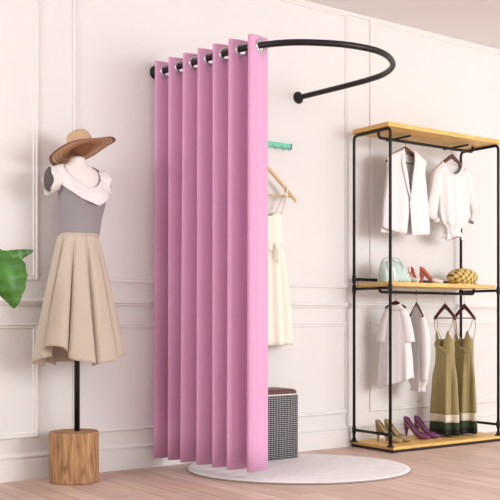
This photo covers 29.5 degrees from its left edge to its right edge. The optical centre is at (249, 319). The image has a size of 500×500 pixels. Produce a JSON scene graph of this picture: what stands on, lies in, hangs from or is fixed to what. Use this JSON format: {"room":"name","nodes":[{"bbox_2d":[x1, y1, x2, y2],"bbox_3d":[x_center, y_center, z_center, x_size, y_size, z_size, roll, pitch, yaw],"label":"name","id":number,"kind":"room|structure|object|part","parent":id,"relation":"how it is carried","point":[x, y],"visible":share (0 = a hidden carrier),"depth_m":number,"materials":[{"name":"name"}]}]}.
{"room":"clothing store","nodes":[
{"label":"clothing store","id":0,"kind":"room"},
{"bbox_2d":[0,0,499,454],"bbox_3d":[-0.029,-0.561,5.479,10.000,2.682,0.100,0,0,-36],"label":"wall","id":1,"kind":"structure","parent":0,"point":[433,83],"depth_m":5.55,"materials":[{"name":"white paint"}]},
{"bbox_2d":[0,323,38,439],"bbox_3d":[-1.859,0.296,4.094,2.012,0.562,0.011,0,0,-36],"label":"trim","id":2,"kind":"structure","parent":1,"relation":"attached to","point":[34,326],"depth_m":4.67,"materials":[{"name":"white paint"}]},
{"bbox_2d":[27,0,38,279],"bbox_3d":[-1.859,-1.046,4.094,2.012,1.701,0.011,0,0,-36],"label":"trim","id":3,"kind":"structure","parent":1,"relation":"attached to","point":[35,276],"depth_m":4.67,"materials":[{"name":"white paint"}]},
{"bbox_2d":[73,0,347,287],"bbox_3d":[-0.142,-1.046,5.329,1.847,1.701,0.011,0,0,-36],"label":"trim","id":4,"kind":"structure","parent":1,"relation":"attached to","point":[75,2],"depth_m":5.76,"materials":[{"name":"white paint"}]},
{"bbox_2d":[73,322,347,431],"bbox_3d":[-0.142,0.296,5.329,1.847,0.562,0.011,0,0,-36],"label":"trim","id":5,"kind":"structure","parent":1,"relation":"attached to","point":[312,324],"depth_m":5.69,"materials":[{"name":"white paint"}]},
{"bbox_2d":[0,412,496,482],"bbox_3d":[0.006,0.715,5.430,10.000,0.131,0.020,0,0,-36],"label":"baseboard","id":6,"kind":"structure","parent":1,"relation":"attached to","point":[29,465],"depth_m":5.01,"materials":[{"name":"white paint"}]},
{"bbox_2d":[0,296,496,309],"bbox_3d":[0.007,-0.092,5.428,10.000,0.041,0.024,0,0,-36],"label":"trim","id":7,"kind":"structure","parent":1,"relation":"attached to","point":[24,300],"depth_m":5.77,"materials":[{"name":"white paint"}]},
{"bbox_2d":[150,39,395,103],"bbox_3d":[0.199,-1.320,4.955,1.074,0.072,1.017,0,0,-36],"label":"curtain rod","id":8,"kind":"object","parent":1,"relation":"attached to","point":[298,97],"visible":0.94,"depth_m":4.69,"materials":[{"name":"black metal"}]},
{"bbox_2d":[154,34,267,471],"bbox_3d":[-0.215,-0.322,4.793,0.718,2.091,0.156,0,0,44],"label":"curtain","id":9,"kind":"object","parent":8,"relation":"hanging from","point":[211,204],"visible":1,"depth_m":4.72,"materials":[{"name":"pink fabric"}]},
{"bbox_2d":[268,141,291,150],"bbox_3d":[0.056,-1.011,5.443,0.476,0.050,0.055,0,0,-36],"label":"rail","id":10,"kind":"object","parent":1,"relation":"attached to","point":[274,145],"visible":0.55,"depth_m":5.53,"materials":[{"name":"green plastic"}]},
{"bbox_2d":[268,166,295,202],"bbox_3d":[0.074,-0.835,5.429,0.444,0.306,0.056,0,0,-36],"label":"clothes hanger","id":11,"kind":"object","parent":10,"relation":"hanging from","point":[270,171],"visible":0.38,"depth_m":5.47,"materials":[{"name":"brown wood"}]},
{"bbox_2d":[268,186,293,345],"bbox_3d":[0.088,-0.316,5.410,0.388,0.921,0.124,0,0,-36],"label":"dress","id":12,"kind":"object","parent":11,"relation":"hanging from","point":[280,331],"visible":0.59,"depth_m":5.40,"materials":[{"name":"beige fabric"}]},
{"bbox_2d":[294,0,499,51],"bbox_3d":[0.004,-1.893,5.433,10.000,0.018,0.014,0,0,-36],"label":"trim","id":13,"kind":"structure","parent":1,"relation":"attached to","point":[302,1],"depth_m":6.05,"materials":[{"name":"white paint"}]},
{"bbox_2d":[369,322,496,411],"bbox_3d":[1.556,0.296,6.551,1.975,0.562,0.011,0,0,-36],"label":"trim","id":14,"kind":"structure","parent":1,"relation":"attached to","point":[371,324],"depth_m":6.11,"materials":[{"name":"white paint"}]},
{"bbox_2d":[369,20,499,290],"bbox_3d":[1.556,-1.046,6.551,1.975,1.701,0.011,0,0,-36],"label":"trim","id":15,"kind":"structure","parent":1,"relation":"attached to","point":[371,22],"depth_m":5.99,"materials":[{"name":"white paint"}]},
{"bbox_2d":[0,431,499,499],"bbox_3d":[2.307,0.830,2.232,10.000,0.100,8.100,0,0,-36],"label":"floor","id":16,"kind":"structure","parent":0,"point":[472,471],"depth_m":4.48,"materials":[{"name":"brown wood"}]},
{"bbox_2d":[0,249,33,308],"bbox_3d":[-1.209,0.070,4.030,0.585,1.421,0.316,0,0,-15],"label":"potted plant","id":17,"kind":"object","parent":16,"relation":"on","point":[13,274],"visible":1,"depth_m":4.15,"materials":[{"name":"green plant"}]},
{"bbox_2d":[49,156,100,484],"bbox_3d":[-0.835,-0.008,4.604,0.273,1.574,0.232,0,0,-36],"label":"mannequin","id":18,"kind":"object","parent":16,"relation":"on","point":[74,452],"visible":0.5,"depth_m":4.52},
{"bbox_2d":[31,164,124,366],"bbox_3d":[-0.823,-0.265,4.593,0.474,0.974,0.340,0,0,-40],"label":"dress","id":19,"kind":"object","parent":18,"relation":"attached to","point":[78,321],"visible":0.95,"depth_m":4.51,"materials":[{"name":"grey fabric"}]},
{"bbox_2d":[49,129,115,165],"bbox_3d":[-0.808,-0.838,4.602,0.310,0.174,0.333,0,0,12],"label":"sun hat","id":20,"kind":"object","parent":18,"relation":"on","point":[79,142],"visible":0.94,"depth_m":4.57,"materials":[{"name":"wicker"}]},
{"bbox_3d":[-0.831,-0.875,4.606,0.127,0.092,0.127,-19,-4,-34],"label":"crown","id":21,"kind":"part","parent":20,"relation":"part of","materials":[{"name":"wicker"}]},
{"bbox_2d":[186,454,411,484],"bbox_3d":[0.255,0.774,4.978,1.112,0.012,1.050,0,0,-36],"label":"rug","id":22,"kind":"object","parent":16,"relation":"on","point":[306,469],"visible":0.74,"depth_m":4.84,"materials":[{"name":"grey carpet"}]},
{"bbox_2d":[268,387,297,460],"bbox_3d":[0.049,0.574,5.264,0.406,0.387,0.226,0,0,-36],"label":"ottoman","id":23,"kind":"object","parent":22,"relation":"on","point":[282,402],"visible":0.52,"depth_m":5.22,"materials":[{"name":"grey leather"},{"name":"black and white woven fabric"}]},
{"bbox_2d":[268,387,295,394],"bbox_3d":[0.049,0.394,5.264,0.394,0.027,0.214,0,0,-36],"label":"seat cushion","id":24,"kind":"object","parent":23,"relation":"on","point":[271,390],"depth_m":5.24,"materials":[{"name":"red leather"}]},
{"bbox_2d":[350,121,499,452],"bbox_3d":[1.135,-0.192,5.997,1.042,1.944,0.365,0,0,-36],"label":"clothes rack","id":25,"kind":"object","parent":16,"relation":"on","point":[389,131],"depth_m":5.85,"materials":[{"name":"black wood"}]},
{"bbox_3d":[0.731,-0.196,5.706,0.018,1.884,0.334,0,0,-36],"label":"frame","id":26,"kind":"part","parent":25,"relation":"part of","materials":[{"name":"black metal"}]},
{"bbox_2d":[375,419,402,443],"bbox_3d":[0.845,0.678,5.784,0.184,0.137,0.066,0,0,36],"label":"shoe","id":27,"kind":"object","parent":25,"relation":"on","point":[380,427],"visible":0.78,"depth_m":5.80,"materials":[{"name":"beige leather"}]},
{"bbox_2d":[377,257,411,281],"bbox_3d":[0.892,-0.307,5.830,0.253,0.160,0.095,0,0,-36],"label":"handbag","id":28,"kind":"object","parent":25,"relation":"on","point":[400,273],"visible":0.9,"depth_m":5.78,"materials":[{"name":"green leather"}]},
{"bbox_3d":[0.883,-0.344,5.793,0.131,0.086,0.022,0,0,-36],"label":"handle","id":29,"kind":"part","parent":28,"relation":"part of","materials":[{"name":"green leather"}]},
{"bbox_2d":[376,302,414,388],"bbox_3d":[0.893,0.157,5.833,0.242,0.536,0.105,0,0,24],"label":"shirt","id":30,"kind":"object","parent":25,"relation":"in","point":[402,329],"visible":0.9,"depth_m":5.80,"materials":[{"name":"white fabric"}]},
{"bbox_2d":[385,290,405,308],"bbox_3d":[0.894,-0.127,5.836,0.130,0.115,0.015,0,0,24],"label":"clothes hanger","id":31,"kind":"object","parent":25,"relation":"hanging from","point":[395,301],"visible":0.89,"depth_m":5.83,"materials":[{"name":"red"}]},
{"bbox_3d":[0.894,-0.095,5.835,0.130,0.051,0.011,0,0,24],"label":"arm","id":32,"kind":"part","parent":31,"relation":"part of","materials":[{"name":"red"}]},
{"bbox_2d":[384,418,411,442],"bbox_3d":[0.906,0.678,5.828,0.184,0.137,0.066,0,0,36],"label":"shoe","id":33,"kind":"object","parent":25,"relation":"on","point":[395,432],"visible":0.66,"depth_m":5.83,"materials":[{"name":"beige leather"}]},
{"bbox_2d":[385,143,413,163],"bbox_3d":[0.965,-1.040,5.887,0.332,0.157,0.027,0,0,-36],"label":"clothes hanger","id":34,"kind":"object","parent":25,"relation":"hanging from","point":[407,149],"visible":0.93,"depth_m":5.89,"materials":[{"name":"brown wood"}]},
{"bbox_2d":[381,148,429,235],"bbox_3d":[0.972,-0.789,5.877,0.402,0.536,0.076,0,0,-36],"label":"vest","id":35,"kind":"object","parent":34,"relation":"hanging from","point":[410,206],"visible":0.94,"depth_m":5.85,"materials":[{"name":"white fabric"}]},
{"bbox_3d":[0.898,-0.795,5.810,0.210,0.524,0.028,0,0,-24],"label":"panel","id":36,"kind":"part","parent":35,"relation":"part of","materials":[{"name":"white fabric"}]},
{"bbox_3d":[1.056,-0.789,5.927,0.211,0.536,0.033,0,0,-43],"label":"panel","id":37,"kind":"part","parent":35,"relation":"part of","materials":[{"name":"white fabric"}]},
{"bbox_2d":[408,267,418,282],"bbox_3d":[1.019,-0.281,5.929,0.056,0.111,0.158,0,0,-8],"label":"shoe","id":38,"kind":"object","parent":25,"relation":"on","point":[414,278],"visible":0.86,"depth_m":5.95,"materials":[{"name":"red leather"}]},
{"bbox_2d":[409,291,423,316],"bbox_3d":[1.040,-0.101,5.941,0.014,0.166,0.250,0,0,-9],"label":"clothes hanger","id":39,"kind":"object","parent":25,"relation":"hanging from","point":[416,303],"visible":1,"depth_m":5.93,"materials":[{"name":"red"}]},
{"bbox_3d":[1.040,-0.065,5.941,0.011,0.094,0.250,0,0,-9],"label":"arm","id":40,"kind":"part","parent":39,"relation":"part of","materials":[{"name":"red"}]},
{"bbox_2d":[403,416,430,439],"bbox_3d":[1.044,0.675,5.939,0.184,0.142,0.066,0,0,36],"label":"shoe","id":41,"kind":"object","parent":25,"relation":"on","point":[408,424],"visible":0.98,"depth_m":5.95,"materials":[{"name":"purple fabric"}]},
{"bbox_2d":[408,306,429,391],"bbox_3d":[1.052,0.178,5.948,0.101,0.531,0.322,0,0,-12],"label":"blouse","id":42,"kind":"object","parent":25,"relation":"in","point":[420,347],"visible":0.84,"depth_m":5.85,"materials":[{"name":"white fabric"}]},
{"bbox_3d":[1.121,-1.116,5.999,0.863,0.043,0.018,0,0,-36],"label":"hanging rod","id":43,"kind":"part","parent":25,"relation":"part of","materials":[{"name":"black metal"}]},
{"bbox_2d":[357,282,494,289],"bbox_3d":[1.121,-0.214,5.988,0.938,0.024,0.294,0,0,-36],"label":"shelf","id":44,"kind":"object","parent":25,"relation":"attached to","point":[374,285],"depth_m":5.81,"materials":[{"name":"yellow wood"}]},
{"bbox_2d":[352,121,499,149],"bbox_3d":[1.126,-1.151,5.981,1.007,0.026,0.314,0,0,-36],"label":"shelf","id":45,"kind":"object","parent":25,"relation":"attached to","point":[400,131],"depth_m":5.89,"materials":[{"name":"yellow wood"}]},
{"bbox_2d":[352,432,499,449],"bbox_3d":[1.145,0.755,6.005,1.010,0.018,0.358,0,0,-36],"label":"shelf","id":46,"kind":"object","parent":25,"relation":"attached to","point":[481,437],"depth_m":5.83,"materials":[{"name":"yellow wood"}]},
{"bbox_3d":[1.145,0.772,6.005,1.016,0.016,0.364,0,0,-36],"label":"frame","id":47,"kind":"part","parent":25,"relation":"part of","materials":[{"name":"black metal"}]},
{"bbox_3d":[1.128,-0.181,6.004,0.866,0.041,0.018,0,0,-36],"label":"hanging rod","id":48,"kind":"part","parent":25,"relation":"part of","materials":[{"name":"black metal"}]},
{"bbox_2d":[414,415,440,438],"bbox_3d":[1.118,0.675,5.993,0.184,0.142,0.066,0,0,36],"label":"shoe","id":49,"kind":"object","parent":25,"relation":"on","point":[418,423],"visible":0.91,"depth_m":6.01,"materials":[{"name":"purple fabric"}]},
{"bbox_2d":[419,266,442,282],"bbox_3d":[1.144,-0.283,6.007,0.158,0.115,0.056,0,0,30],"label":"shoe","id":50,"kind":"object","parent":25,"relation":"on","point":[423,272],"visible":0.98,"depth_m":6.01,"materials":[{"name":"red leather"}]},
{"bbox_2d":[433,291,456,319],"bbox_3d":[1.250,-0.092,6.091,0.024,0.185,0.176,0,0,-36],"label":"clothes hanger","id":51,"kind":"object","parent":25,"relation":"hanging from","point":[444,306],"visible":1,"depth_m":6.08,"materials":[{"name":"red wood"}]},
{"bbox_2d":[429,317,459,435],"bbox_3d":[1.250,0.354,6.090,0.136,0.757,0.223,0,0,-36],"label":"dress","id":52,"kind":"object","parent":51,"relation":"hanging from","point":[444,404],"visible":1,"depth_m":6.04,"materials":[{"name":"green fabric"}]},
{"bbox_3d":[1.250,-0.053,6.091,0.024,0.108,0.176,0,0,-36],"label":"arm","id":53,"kind":"part","parent":51,"relation":"part of","materials":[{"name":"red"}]},
{"bbox_2d":[440,154,461,166],"bbox_3d":[1.303,-1.042,6.130,0.260,0.153,0.027,0,0,-36],"label":"clothes hanger","id":54,"kind":"object","parent":25,"relation":"hanging from","point":[451,156],"visible":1,"depth_m":6.13,"materials":[{"name":"brown wood"}]},
{"bbox_2d":[428,161,480,240],"bbox_3d":[1.315,-0.765,6.135,0.502,0.503,0.112,0,0,-36],"label":"blouse","id":55,"kind":"object","parent":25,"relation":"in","point":[452,196],"visible":1,"depth_m":6.08,"materials":[{"name":"white fabric"}]},
{"bbox_3d":[1.383,-0.286,6.187,0.222,0.119,0.162,0,0,-28],"label":"checked cap","id":56,"kind":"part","parent":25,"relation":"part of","materials":[{"name":"yellow fabric"}]},
{"bbox_2d":[453,292,475,319],"bbox_3d":[1.398,-0.092,6.198,0.024,0.185,0.176,0,0,-36],"label":"clothes hanger","id":57,"kind":"object","parent":25,"relation":"hanging from","point":[463,306],"visible":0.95,"depth_m":6.19,"materials":[{"name":"red wood"}]},
{"bbox_3d":[1.398,-0.053,6.198,0.024,0.108,0.176,0,0,-36],"label":"arm","id":58,"kind":"part","parent":57,"relation":"part of","materials":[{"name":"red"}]},
{"bbox_2d":[453,317,476,433],"bbox_3d":[1.396,0.354,6.187,0.136,0.757,0.210,0,0,-36],"label":"dress","id":59,"kind":"object","parent":57,"relation":"hanging from","point":[464,348],"visible":0.79,"depth_m":6.14,"materials":[{"name":"green fabric"}]},
{"bbox_3d":[1.512,-0.196,6.268,0.018,1.884,0.334,0,0,-36],"label":"frame","id":60,"kind":"part","parent":25,"relation":"part of","materials":[{"name":"black metal"}]},
{"bbox_2d":[305,0,499,49],"bbox_3d":[2.307,-1.952,2.232,10.000,0.100,8.100,0,0,-36],"label":"ceiling","id":61,"kind":"structure","parent":0,"point":[473,21],"depth_m":5.91,"materials":[{"name":"white paint"}]}
]}

